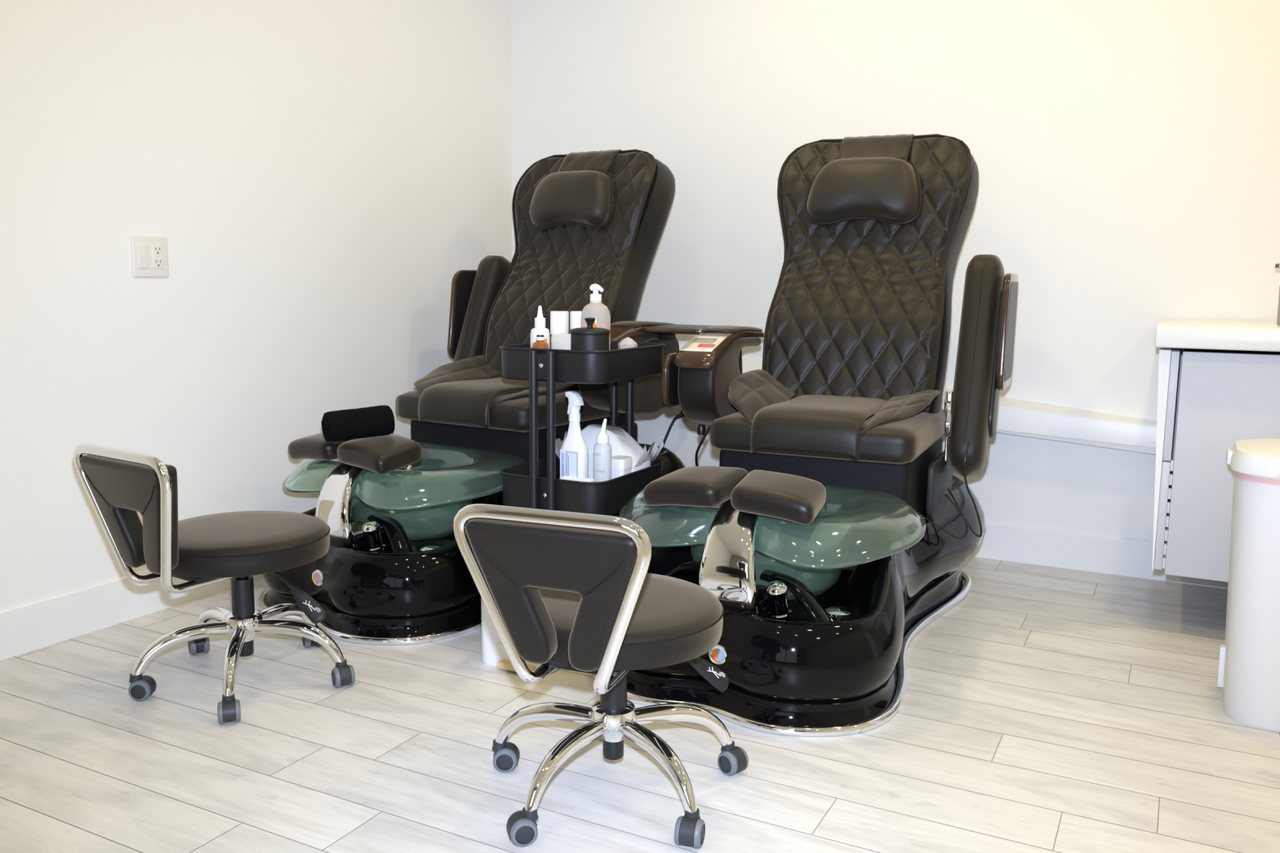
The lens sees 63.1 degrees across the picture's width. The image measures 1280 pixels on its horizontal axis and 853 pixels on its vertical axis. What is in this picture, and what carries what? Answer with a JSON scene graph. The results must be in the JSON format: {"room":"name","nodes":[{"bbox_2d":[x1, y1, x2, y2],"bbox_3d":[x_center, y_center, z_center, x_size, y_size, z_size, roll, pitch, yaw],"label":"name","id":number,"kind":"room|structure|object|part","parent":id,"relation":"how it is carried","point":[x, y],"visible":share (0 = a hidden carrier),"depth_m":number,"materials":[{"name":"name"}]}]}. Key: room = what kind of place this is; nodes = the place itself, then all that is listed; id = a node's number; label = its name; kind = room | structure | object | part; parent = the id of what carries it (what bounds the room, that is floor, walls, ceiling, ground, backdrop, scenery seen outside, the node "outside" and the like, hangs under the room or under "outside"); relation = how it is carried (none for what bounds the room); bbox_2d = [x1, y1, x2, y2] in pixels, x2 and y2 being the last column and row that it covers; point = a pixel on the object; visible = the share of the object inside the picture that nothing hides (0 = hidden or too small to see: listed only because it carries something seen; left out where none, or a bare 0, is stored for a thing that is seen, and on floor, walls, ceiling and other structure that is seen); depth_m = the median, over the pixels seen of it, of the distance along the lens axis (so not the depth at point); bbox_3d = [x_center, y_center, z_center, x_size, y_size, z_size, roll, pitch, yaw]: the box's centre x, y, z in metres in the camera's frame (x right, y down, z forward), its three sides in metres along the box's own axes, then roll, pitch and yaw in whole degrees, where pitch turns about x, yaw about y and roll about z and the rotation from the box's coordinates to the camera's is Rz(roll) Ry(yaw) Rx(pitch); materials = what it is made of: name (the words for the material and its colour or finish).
{"room":"salon","nodes":[
{"label":"salon","id":0,"kind":"room"},
{"bbox_2d":[0,0,512,609],"bbox_3d":[-2.119,-0.636,1.776,0.100,2.720,6.701,5,9,27],"label":"wall","id":1,"kind":"structure","parent":0,"point":[318,177],"depth_m":3.25,"materials":[{"name":"white paint"}]},
{"bbox_2d":[0,569,263,661],"bbox_3d":[-2.108,0.657,1.881,0.014,0.131,6.587,5,9,27],"label":"baseboard","id":2,"kind":"structure","parent":1,"relation":"attached to","point":[29,626],"depth_m":2.91,"materials":[{"name":"white paint"}]},
{"bbox_2d":[130,235,168,277],"bbox_3d":[-1.421,-0.493,3.028,0.009,0.119,0.118,5,9,27],"label":"switch plate","id":3,"kind":"object","parent":1,"relation":"attached to","point":[149,253],"visible":1,"depth_m":3.02,"materials":[{"name":"white plastic"}]},
{"bbox_2d":[151,244,163,268],"bbox_3d":[-1.409,-0.496,3.047,0.004,0.068,0.034,5,9,27],"label":"outlet","id":4,"kind":"object","parent":3,"relation":"attached to","point":[157,250],"depth_m":3.04,"materials":[{"name":"white plastic"}]},
{"bbox_2d":[0,556,1279,852],"bbox_3d":[0.097,0.933,0.760,4.988,0.058,6.601,5,9,27],"label":"floor","id":5,"kind":"structure","parent":0,"point":[1049,709],"depth_m":2.21,"materials":[{"name":"white wood"}]},
{"bbox_2d":[73,443,355,724],"bbox_3d":[-0.999,0.323,2.558,0.548,0.624,0.587,6,10,33],"label":"stool","id":6,"kind":"object","parent":5,"relation":"on","point":[118,483],"visible":1,"depth_m":2.39,"materials":[{"name":"black leather"}]},
{"bbox_3d":[-1.120,0.198,2.331,0.315,0.260,0.092,6,10,33],"label":"backrest","id":7,"kind":"part","parent":6,"relation":"part of","materials":[{"name":"black leather"}]},
{"bbox_3d":[-1.056,0.196,2.428,0.360,0.338,0.338,6,10,33],"label":"frame","id":8,"kind":"part","parent":6,"relation":"part of","materials":[{"name":"silver metal"}]},
{"bbox_3d":[-1.106,0.537,2.521,0.227,0.109,0.035,-4,9,-30],"label":"leg","id":9,"kind":"part","parent":6,"relation":"part of","materials":[{"name":"silver metal"}]},
{"bbox_3d":[-1.089,0.513,2.686,0.227,0.109,0.035,8,11,41],"label":"leg","id":10,"kind":"part","parent":6,"relation":"part of","materials":[{"name":"silver metal"}]},
{"bbox_3d":[-0.953,0.548,2.453,0.035,0.109,0.227,-1,8,-12],"label":"leg","id":11,"kind":"part","parent":6,"relation":"part of","materials":[{"name":"silver metal"}]},
{"bbox_3d":[-0.980,0.280,2.557,0.422,0.076,0.422,6,10,33],"label":"seat","id":12,"kind":"part","parent":6,"relation":"part of","materials":[{"name":"black leather"}]},
{"bbox_3d":[-0.887,0.368,2.531,0.143,0.063,0.009,4,9,21],"label":"height lever","id":13,"kind":"part","parent":6,"relation":"part of","materials":[{"name":"black plastic"}]},
{"bbox_3d":[-0.925,0.510,2.721,0.035,0.109,0.227,4,9,24],"label":"leg","id":14,"kind":"part","parent":6,"relation":"part of","materials":[{"name":"silver metal"}]},
{"bbox_3d":[-0.841,0.531,2.577,0.227,0.109,0.035,1,8,6],"label":"leg","id":15,"kind":"part","parent":6,"relation":"part of","materials":[{"name":"silver metal"}]},
{"bbox_2d":[302,600,320,612],"bbox_3d":[-0.785,0.430,2.494,0.044,0.026,0.011,3,8,15],"label":"print","id":16,"kind":"object","parent":6,"relation":"attached to","point":[308,606],"depth_m":2.49,"materials":[{"name":"white paint"}]},
{"bbox_2d":[257,149,711,644],"bbox_3d":[-0.370,-0.224,3.462,1.127,1.470,1.644,6,10,32],"label":"chair","id":17,"kind":"object","parent":5,"relation":"on","point":[393,571],"visible":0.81,"depth_m":3.37,"materials":[{"name":"brown leather"}]},
{"bbox_3d":[-0.842,0.210,3.059,0.152,0.251,0.185,6,10,36],"label":"footrest post","id":18,"kind":"part","parent":17,"relation":"part of","materials":[{"name":"silver metal"}]},
{"bbox_2d":[321,404,395,442],"bbox_3d":[-0.811,-0.009,3.006,0.197,0.098,0.094,-4,9,-28],"label":"rolled towel","id":19,"kind":"object","parent":17,"relation":"on","point":[340,425],"visible":1,"depth_m":2.97,"materials":[{"name":"black fabric"}]},
{"bbox_2d":[353,520,386,552],"bbox_3d":[-0.770,0.334,3.004,0.093,0.124,0.073,5,9,27],"label":"faucet","id":20,"kind":"object","parent":17,"relation":"on","point":[369,539],"depth_m":2.98,"materials":[{"name":"silver metal"}]},
{"bbox_2d":[282,441,528,540],"bbox_3d":[-0.705,0.206,3.281,0.793,0.246,0.650,6,10,36],"label":"glass bowl","id":21,"kind":"object","parent":17,"relation":"on","point":[421,500],"depth_m":3.03,"materials":[{"name":"green"}]},
{"bbox_3d":[-0.608,0.363,3.037,0.068,0.028,0.068,6,10,36],"label":"drain knob","id":22,"kind":"part","parent":17,"relation":"part of","materials":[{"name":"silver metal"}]},
{"bbox_2d":[447,269,476,359],"bbox_3d":[-0.640,-0.434,4.039,0.017,0.340,0.299,6,10,32],"label":"tray","id":23,"kind":"object","parent":17,"relation":"on","point":[463,282],"depth_m":3.94,"materials":[{"name":"black plastic"}]},
{"bbox_2d":[257,443,685,644],"bbox_3d":[-0.489,0.315,3.609,0.938,0.358,1.655,5,9,27],"label":"tub","id":24,"kind":"object","parent":17,"relation":"in","point":[388,574],"depth_m":2.94,"materials":[{"name":"black plastic"}]},
{"bbox_3d":[-0.606,-0.324,3.964,0.112,0.648,0.371,6,10,32],"label":"armrest","id":25,"kind":"part","parent":17,"relation":"part of","materials":[{"name":"black leather"}]},
{"bbox_3d":[-0.443,-0.109,3.555,0.299,0.147,0.589,6,10,32],"label":"seat","id":26,"kind":"part","parent":17,"relation":"part of","materials":[{"name":"black leather"}]},
{"bbox_2d":[395,388,624,432],"bbox_3d":[-0.418,-0.084,3.600,0.570,0.107,0.640,6,10,32],"label":"seat cushion","id":27,"kind":"object","parent":17,"relation":"on","point":[504,411],"depth_m":3.33,"materials":[{"name":"black leather"}]},
{"bbox_2d":[529,170,610,226],"bbox_3d":[-0.252,-0.823,3.785,0.363,0.210,0.125,6,10,32],"label":"headrest pillow","id":28,"kind":"object","parent":17,"relation":"on","point":[558,198],"depth_m":3.73,"materials":[{"name":"black leather"}]},
{"bbox_3d":[-0.233,-0.547,3.826,0.633,0.905,0.500,6,10,32],"label":"backrest","id":29,"kind":"part","parent":17,"relation":"part of","materials":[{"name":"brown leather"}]},
{"bbox_3d":[-0.036,-0.178,3.524,0.116,0.283,0.460,6,10,32],"label":"armrest","id":30,"kind":"part","parent":17,"relation":"part of","materials":[{"name":"black leather"}]},
{"bbox_3d":[-0.120,0.092,3.539,0.016,0.175,0.390,6,10,32],"label":"panel","id":31,"kind":"part","parent":17,"relation":"part of","materials":[{"name":"plastic"}]},
{"bbox_2d":[641,324,711,334],"bbox_3d":[0.162,-0.328,3.510,0.309,0.020,0.273,5,9,27],"label":"tray","id":32,"kind":"object","parent":17,"relation":"on","point":[646,329],"depth_m":3.43,"materials":[{"name":"black plastic"}]},
{"bbox_2d":[480,597,558,673],"bbox_3d":[-0.286,0.467,2.758,0.222,0.298,0.259,4,9,23],"label":"pedal bin","id":33,"kind":"object","parent":5,"relation":"on","point":[494,653],"visible":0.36,"depth_m":2.70,"materials":[{"name":"white plastic"}]},
{"bbox_2d":[499,340,665,516],"bbox_3d":[-0.164,0.164,3.078,0.350,0.811,0.478,5,9,27],"label":"trolley","id":34,"kind":"object","parent":5,"relation":"on","point":[536,483],"visible":0.41,"depth_m":2.87,"materials":[{"name":"black metal"}]},
{"bbox_3d":[-0.294,0.165,2.889,0.026,0.750,0.026,5,9,27],"label":"post","id":35,"kind":"part","parent":34,"relation":"part of","materials":[{"name":"black metal"}]},
{"bbox_2d":[530,305,550,348],"bbox_3d":[-0.286,-0.247,2.984,0.056,0.198,0.056,5,9,27],"label":"bottle","id":36,"kind":"object","parent":34,"relation":"on","point":[540,321],"visible":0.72,"depth_m":2.96,"materials":[{"name":"white plastic"}]},
{"bbox_2d":[532,334,548,348],"bbox_3d":[-0.278,-0.197,2.915,0.047,0.118,0.047,5,9,27],"label":"vial","id":37,"kind":"object","parent":34,"relation":"on","point":[540,343],"visible":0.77,"depth_m":2.90,"materials":[{"name":"orange glass"}]},
{"bbox_3d":[-0.244,0.169,2.863,0.026,0.750,0.026,5,9,27],"label":"post","id":38,"kind":"part","parent":34,"relation":"part of","materials":[{"name":"black metal"}]},
{"bbox_2d":[550,311,568,349],"bbox_3d":[-0.233,-0.243,3.025,0.054,0.181,0.053,5,9,27],"label":"bottle","id":39,"kind":"object","parent":34,"relation":"on","point":[559,320],"visible":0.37,"depth_m":3.00,"materials":[{"name":"white plastic"}]},
{"bbox_2d":[552,333,570,350],"bbox_3d":[-0.206,-0.199,2.931,0.062,0.120,0.050,5,9,27],"label":"carton","id":40,"kind":"object","parent":34,"relation":"on","point":[560,341],"visible":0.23,"depth_m":2.90,"materials":[{"name":"beige cardboard"}]},
{"bbox_2d":[560,391,588,478],"bbox_3d":[-0.184,0.068,2.930,0.080,0.336,0.058,6,10,35],"label":"spray bottle","id":41,"kind":"object","parent":34,"relation":"on","point":[574,453],"visible":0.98,"depth_m":2.91,"materials":[{"name":"white plastic"}]},
{"bbox_2d":[569,311,582,333],"bbox_3d":[-0.179,-0.249,3.070,0.054,0.180,0.053,5,9,27],"label":"bottle","id":42,"kind":"object","parent":34,"relation":"on","point":[575,316],"visible":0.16,"depth_m":3.04,"materials":[{"name":"white plastic"}]},
{"bbox_2d":[560,475,595,482],"bbox_3d":[-0.174,0.193,2.885,0.100,0.101,0.034,5,9,27],"label":"tray","id":43,"kind":"object","parent":34,"relation":"on","point":[564,477],"visible":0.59,"depth_m":2.88,"materials":[{"name":"white plastic"}]},
{"bbox_2d":[500,454,663,515],"bbox_3d":[-0.164,0.168,3.078,0.350,0.107,0.435,5,9,27],"label":"tray","id":44,"kind":"object","parent":34,"relation":"on","point":[608,497],"depth_m":2.90,"materials":[{"name":"black"}]},
{"bbox_2d":[499,340,665,384],"bbox_3d":[-0.161,-0.192,3.027,0.350,0.091,0.435,5,9,27],"label":"tray","id":45,"kind":"object","parent":34,"relation":"on","point":[615,364],"depth_m":2.85,"materials":[{"name":"black metal"}]},
{"bbox_2d":[569,317,610,350],"bbox_3d":[-0.138,-0.215,2.868,0.111,0.170,0.111,5,9,27],"label":"lidded canister","id":46,"kind":"object","parent":34,"relation":"on","point":[588,338],"visible":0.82,"depth_m":2.82,"materials":[{"name":"black plastic"}]},
{"bbox_3d":[-0.137,-0.264,2.861,0.111,0.017,0.111,5,9,27],"label":"lid","id":47,"kind":"part","parent":46,"relation":"part of","materials":[{"name":"black plastic"}]},
{"bbox_3d":[-0.137,-0.285,2.858,0.031,0.029,0.031,5,9,27],"label":"knob","id":48,"kind":"part","parent":46,"relation":"part of","materials":[{"name":"black plastic"}]},
{"bbox_2d":[580,284,610,350],"bbox_3d":[-0.127,-0.277,2.981,0.085,0.261,0.086,5,9,27],"label":"pump bottle","id":49,"kind":"object","parent":34,"relation":"on","point":[596,309],"visible":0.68,"depth_m":2.95,"materials":[{"name":"white plastic"}]},
{"bbox_2d":[591,417,611,481],"bbox_3d":[-0.105,0.107,2.918,0.051,0.263,0.052,5,9,27],"label":"bottle","id":50,"kind":"object","parent":34,"relation":"on","point":[602,453],"visible":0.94,"depth_m":2.90,"materials":[{"name":"white plastic"}]},
{"bbox_2d":[555,424,663,479],"bbox_3d":[-0.098,0.101,3.163,0.308,0.207,0.160,4,9,25],"label":"pack","id":51,"kind":"object","parent":34,"relation":"in","point":[621,442],"visible":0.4,"depth_m":3.11,"materials":[{"name":"white plastic"}]},
{"bbox_3d":[-0.084,0.111,3.285,0.026,0.750,0.026,5,9,27],"label":"post","id":52,"kind":"part","parent":34,"relation":"part of","materials":[{"name":"black metal"}]},
{"bbox_2d":[611,455,632,479],"bbox_3d":[-0.058,0.158,3.001,0.054,0.140,0.066,5,9,27],"label":"tub","id":53,"kind":"object","parent":34,"relation":"on","point":[621,465],"visible":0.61,"depth_m":2.97,"materials":[{"name":"white plastic"}]},
{"bbox_3d":[-0.057,0.104,2.994,0.054,0.030,0.066,5,9,27],"label":"lid","id":54,"kind":"part","parent":53,"relation":"part of","materials":[{"name":"white plastic"}]},
{"bbox_2d":[617,337,637,348],"bbox_3d":[-0.037,-0.212,3.085,0.054,0.105,0.054,5,9,27],"label":"dish","id":55,"kind":"object","parent":34,"relation":"on","point":[627,342],"visible":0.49,"depth_m":3.06,"materials":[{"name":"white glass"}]},
{"bbox_3d":[-0.034,0.115,3.260,0.026,0.750,0.026,5,9,27],"label":"post","id":56,"kind":"part","parent":34,"relation":"part of","materials":[{"name":"black metal"}]},
{"bbox_2d":[453,503,748,848],"bbox_3d":[-0.075,0.411,2.004,0.501,0.624,0.558,4,9,20],"label":"stool","id":57,"kind":"object","parent":5,"relation":"on","point":[572,591],"visible":1,"depth_m":1.81,"materials":[{"name":"black leather"}]},
{"bbox_3d":[-0.189,0.605,2.100,0.227,0.109,0.035,3,8,17],"label":"leg","id":58,"kind":"part","parent":57,"relation":"part of","materials":[{"name":"silver metal"}]},
{"bbox_3d":[-0.139,0.287,1.770,0.315,0.260,0.092,4,9,20],"label":"backrest","id":59,"kind":"part","parent":57,"relation":"part of","materials":[{"name":"black leather"}]},
{"bbox_3d":[-0.098,0.284,1.880,0.360,0.338,0.338,4,9,20],"label":"frame","id":60,"kind":"part","parent":57,"relation":"part of","materials":[{"name":"silver metal"}]},
{"bbox_3d":[-0.136,0.628,1.942,0.035,0.109,0.227,6,10,35],"label":"leg","id":61,"kind":"part","parent":57,"relation":"part of","materials":[{"name":"silver metal"}]},
{"bbox_3d":[-0.050,0.364,2.022,0.422,0.076,0.422,4,9,20],"label":"seat","id":62,"kind":"part","parent":57,"relation":"part of","materials":[{"name":"black leather"}]},
{"bbox_3d":[0.032,0.630,1.944,0.035,0.109,0.227,-5,10,-36],"label":"leg","id":63,"kind":"part","parent":57,"relation":"part of","materials":[{"name":"silver metal"}]},
{"bbox_3d":[0.083,0.608,2.102,0.227,0.109,0.035,-2,8,-18],"label":"leg","id":64,"kind":"part","parent":57,"relation":"part of","materials":[{"name":"silver metal"}]},
{"bbox_2d":[707,666,725,678],"bbox_3d":[0.154,0.496,2.100,0.044,0.026,0.011,-3,9,-24],"label":"print","id":65,"kind":"object","parent":57,"relation":"attached to","point":[713,672],"depth_m":2.10,"materials":[{"name":"white paint"}]},
{"bbox_2d":[591,133,1017,736],"bbox_3d":[0.545,-0.149,2.995,0.909,1.470,1.632,4,9,24],"label":"chair","id":66,"kind":"object","parent":5,"relation":"on","point":[833,525],"visible":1,"depth_m":2.95,"materials":[{"name":"black leather"}]},
{"bbox_2d":[662,352,679,407],"bbox_3d":[0.120,-0.145,3.144,0.016,0.160,0.240,4,9,24],"label":"tray","id":67,"kind":"object","parent":66,"relation":"on","point":[669,370],"depth_m":3.05,"materials":[{"name":"black plastic"}]},
{"bbox_3d":[0.186,-0.244,3.062,0.100,0.040,0.126,4,9,24],"label":"control panel","id":68,"kind":"part","parent":66,"relation":"part of","materials":[{"name":"beige plastic"}]},
{"bbox_3d":[0.254,-0.133,3.231,0.116,0.283,0.460,4,9,24],"label":"armrest","id":69,"kind":"part","parent":66,"relation":"part of","materials":[{"name":"black leather"}]},
{"bbox_3d":[0.238,0.301,2.491,0.152,0.251,0.185,5,9,28],"label":"footrest post","id":70,"kind":"part","parent":66,"relation":"part of","materials":[{"name":"silver metal"}]},
{"bbox_2d":[618,484,925,599],"bbox_3d":[0.343,0.294,2.730,0.793,0.246,0.650,5,9,28],"label":"glass bowl","id":71,"kind":"object","parent":66,"relation":"on","point":[860,544],"depth_m":2.51,"materials":[{"name":"green glass"}]},
{"bbox_2d":[765,581,792,621],"bbox_3d":[0.329,0.424,2.443,0.076,0.124,0.060,-4,9,-29],"label":"faucet","id":72,"kind":"object","parent":66,"relation":"on","point":[776,600],"depth_m":2.42,"materials":[{"name":"silver metal"}]},
{"bbox_2d":[591,475,985,736],"bbox_3d":[0.519,0.399,3.088,0.791,0.358,1.634,5,9,27],"label":"tub","id":73,"kind":"object","parent":66,"relation":"in","point":[804,648],"depth_m":2.42,"materials":[{"name":"black plastic"}]},
{"bbox_3d":[0.558,-0.025,3.037,0.299,0.147,0.589,4,9,24],"label":"seat","id":74,"kind":"part","parent":66,"relation":"part of","materials":[{"name":"black leather"}]},
{"bbox_2d":[710,408,946,464],"bbox_3d":[0.577,-0.001,3.085,0.570,0.107,0.640,4,9,24],"label":"seat cushion","id":75,"kind":"object","parent":66,"relation":"on","point":[882,437],"depth_m":2.82,"materials":[{"name":"black leather"}]},
{"bbox_3d":[0.475,0.450,2.502,0.068,0.028,0.068,5,9,28],"label":"drain knob","id":76,"kind":"part","parent":66,"relation":"part of","materials":[{"name":"silver metal"}]},
{"bbox_2d":[806,156,919,222],"bbox_3d":[0.702,-0.743,3.289,0.363,0.210,0.125,4,9,24],"label":"headrest pillow","id":77,"kind":"object","parent":66,"relation":"on","point":[839,188],"depth_m":3.25,"materials":[{"name":"black leather"}]},
{"bbox_3d":[0.720,-0.467,3.333,0.633,0.905,0.500,4,9,24],"label":"backrest","id":78,"kind":"part","parent":66,"relation":"part of","materials":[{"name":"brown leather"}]},
{"bbox_3d":[0.884,0.170,3.066,0.016,0.175,0.390,4,9,24],"label":"panel","id":79,"kind":"part","parent":66,"relation":"part of","materials":[{"name":"black plastic"}]},
{"bbox_3d":[1.005,-0.188,3.115,0.112,0.648,0.371,4,9,24],"label":"armrest","id":80,"kind":"part","parent":66,"relation":"part of","materials":[{"name":"black leather"}]},
{"bbox_3d":[1.066,-0.192,3.107,0.016,0.438,0.250,4,9,24],"label":"plate","id":81,"kind":"part","parent":66,"relation":"part of","materials":[{"name":"black plastic"}]},
{"bbox_2d":[995,272,1017,390],"bbox_3d":[1.100,-0.287,3.120,0.036,0.340,0.299,5,9,27],"label":"tray","id":82,"kind":"object","parent":66,"relation":"on","point":[1006,286],"depth_m":3.05,"materials":[{"name":"black plastic"}]},
{"bbox_2d":[1216,438,1279,732],"bbox_3d":[1.538,0.361,2.414,0.357,0.642,0.322,5,9,27],"label":"waste bin","id":83,"kind":"object","parent":5,"relation":"on","point":[1248,672],"visible":1,"depth_m":2.35,"materials":[{"name":"white plastic"}]},
{"bbox_3d":[1.414,0.581,2.533,0.016,0.100,0.030,5,9,27],"label":"pedal rod","id":84,"kind":"part","parent":83,"relation":"part of","materials":[{"name":"white plastic"}]},
{"bbox_3d":[1.544,0.074,2.372,0.350,0.062,0.322,5,9,27],"label":"lid","id":85,"kind":"part","parent":83,"relation":"part of","materials":[{"name":"white plastic"}]},
{"bbox_2d":[511,0,1279,542],"bbox_3d":[1.711,-0.838,3.483,5.088,2.720,0.100,5,9,27],"label":"wall","id":86,"kind":"structure","parent":0,"point":[1126,153],"depth_m":3.66,"materials":[{"name":"white paint"}]},
{"bbox_2d":[662,409,685,447],"bbox_3d":[0.145,0.156,4.314,0.124,0.451,0.069,-6,10,-39],"label":"power cord","id":87,"kind":"object","parent":86,"relation":"attached to","point":[681,415],"visible":0.33,"depth_m":4.29,"materials":[{"name":"black plastic"}]},
{"bbox_2d":[679,404,697,429],"bbox_3d":[0.202,-0.048,4.328,0.085,0.118,0.006,5,9,27],"label":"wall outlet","id":88,"kind":"object","parent":86,"relation":"attached to","point":[684,423],"visible":0.36,"depth_m":4.33,"materials":[{"name":"white"}]},
{"bbox_2d":[679,345,1156,453],"bbox_3d":[0.585,-0.193,4.064,2.651,0.379,0.081,5,9,27],"label":"trim","id":89,"kind":"structure","parent":86,"relation":"attached to","point":[1015,416],"depth_m":3.58,"materials":[{"name":"white paint"}]},
{"bbox_2d":[970,522,1227,588],"bbox_3d":[1.627,0.447,3.637,4.988,0.131,0.014,5,9,27],"label":"baseboard","id":90,"kind":"structure","parent":86,"relation":"attached to","point":[1120,556],"depth_m":3.68,"materials":[{"name":"white paint"}]},
{"bbox_2d":[1151,347,1279,582],"bbox_3d":[2.169,0.113,2.950,1.288,0.640,0.625,5,9,27],"label":"base cabinet","id":91,"kind":"object","parent":86,"relation":"attached to","point":[1227,397],"visible":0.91,"depth_m":2.91,"materials":[{"name":"white"}]},
{"bbox_3d":[1.628,0.222,3.237,0.021,0.314,0.580,5,9,27],"label":"panel","id":92,"kind":"part","parent":91,"relation":"part of","materials":[{"name":"grey laminate"}]},
{"bbox_3d":[1.504,0.251,2.971,0.007,0.314,0.012,5,9,27],"label":"hinge rail","id":93,"kind":"part","parent":91,"relation":"part of","materials":[{"name":"grey laminate"}]},
{"bbox_3d":[1.631,-0.091,3.192,0.021,0.310,0.580,5,9,27],"label":"panel","id":94,"kind":"part","parent":91,"relation":"part of","materials":[{"name":"white metal"}]},
{"bbox_2d":[1154,318,1279,351],"bbox_3d":[2.157,-0.241,2.882,1.300,0.062,0.655,5,9,27],"label":"countertop","id":95,"kind":"structure","parent":91,"relation":"on","point":[1202,334],"depth_m":2.84,"materials":[{"name":"white"}]},
{"bbox_2d":[1274,262,1279,324],"bbox_3d":[1.856,-0.375,2.958,0.082,0.174,0.090,-3,9,-24],"label":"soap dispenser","id":96,"kind":"object","parent":95,"relation":"on","point":[1277,266],"visible":1,"depth_m":2.96,"materials":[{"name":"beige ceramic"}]}
]}

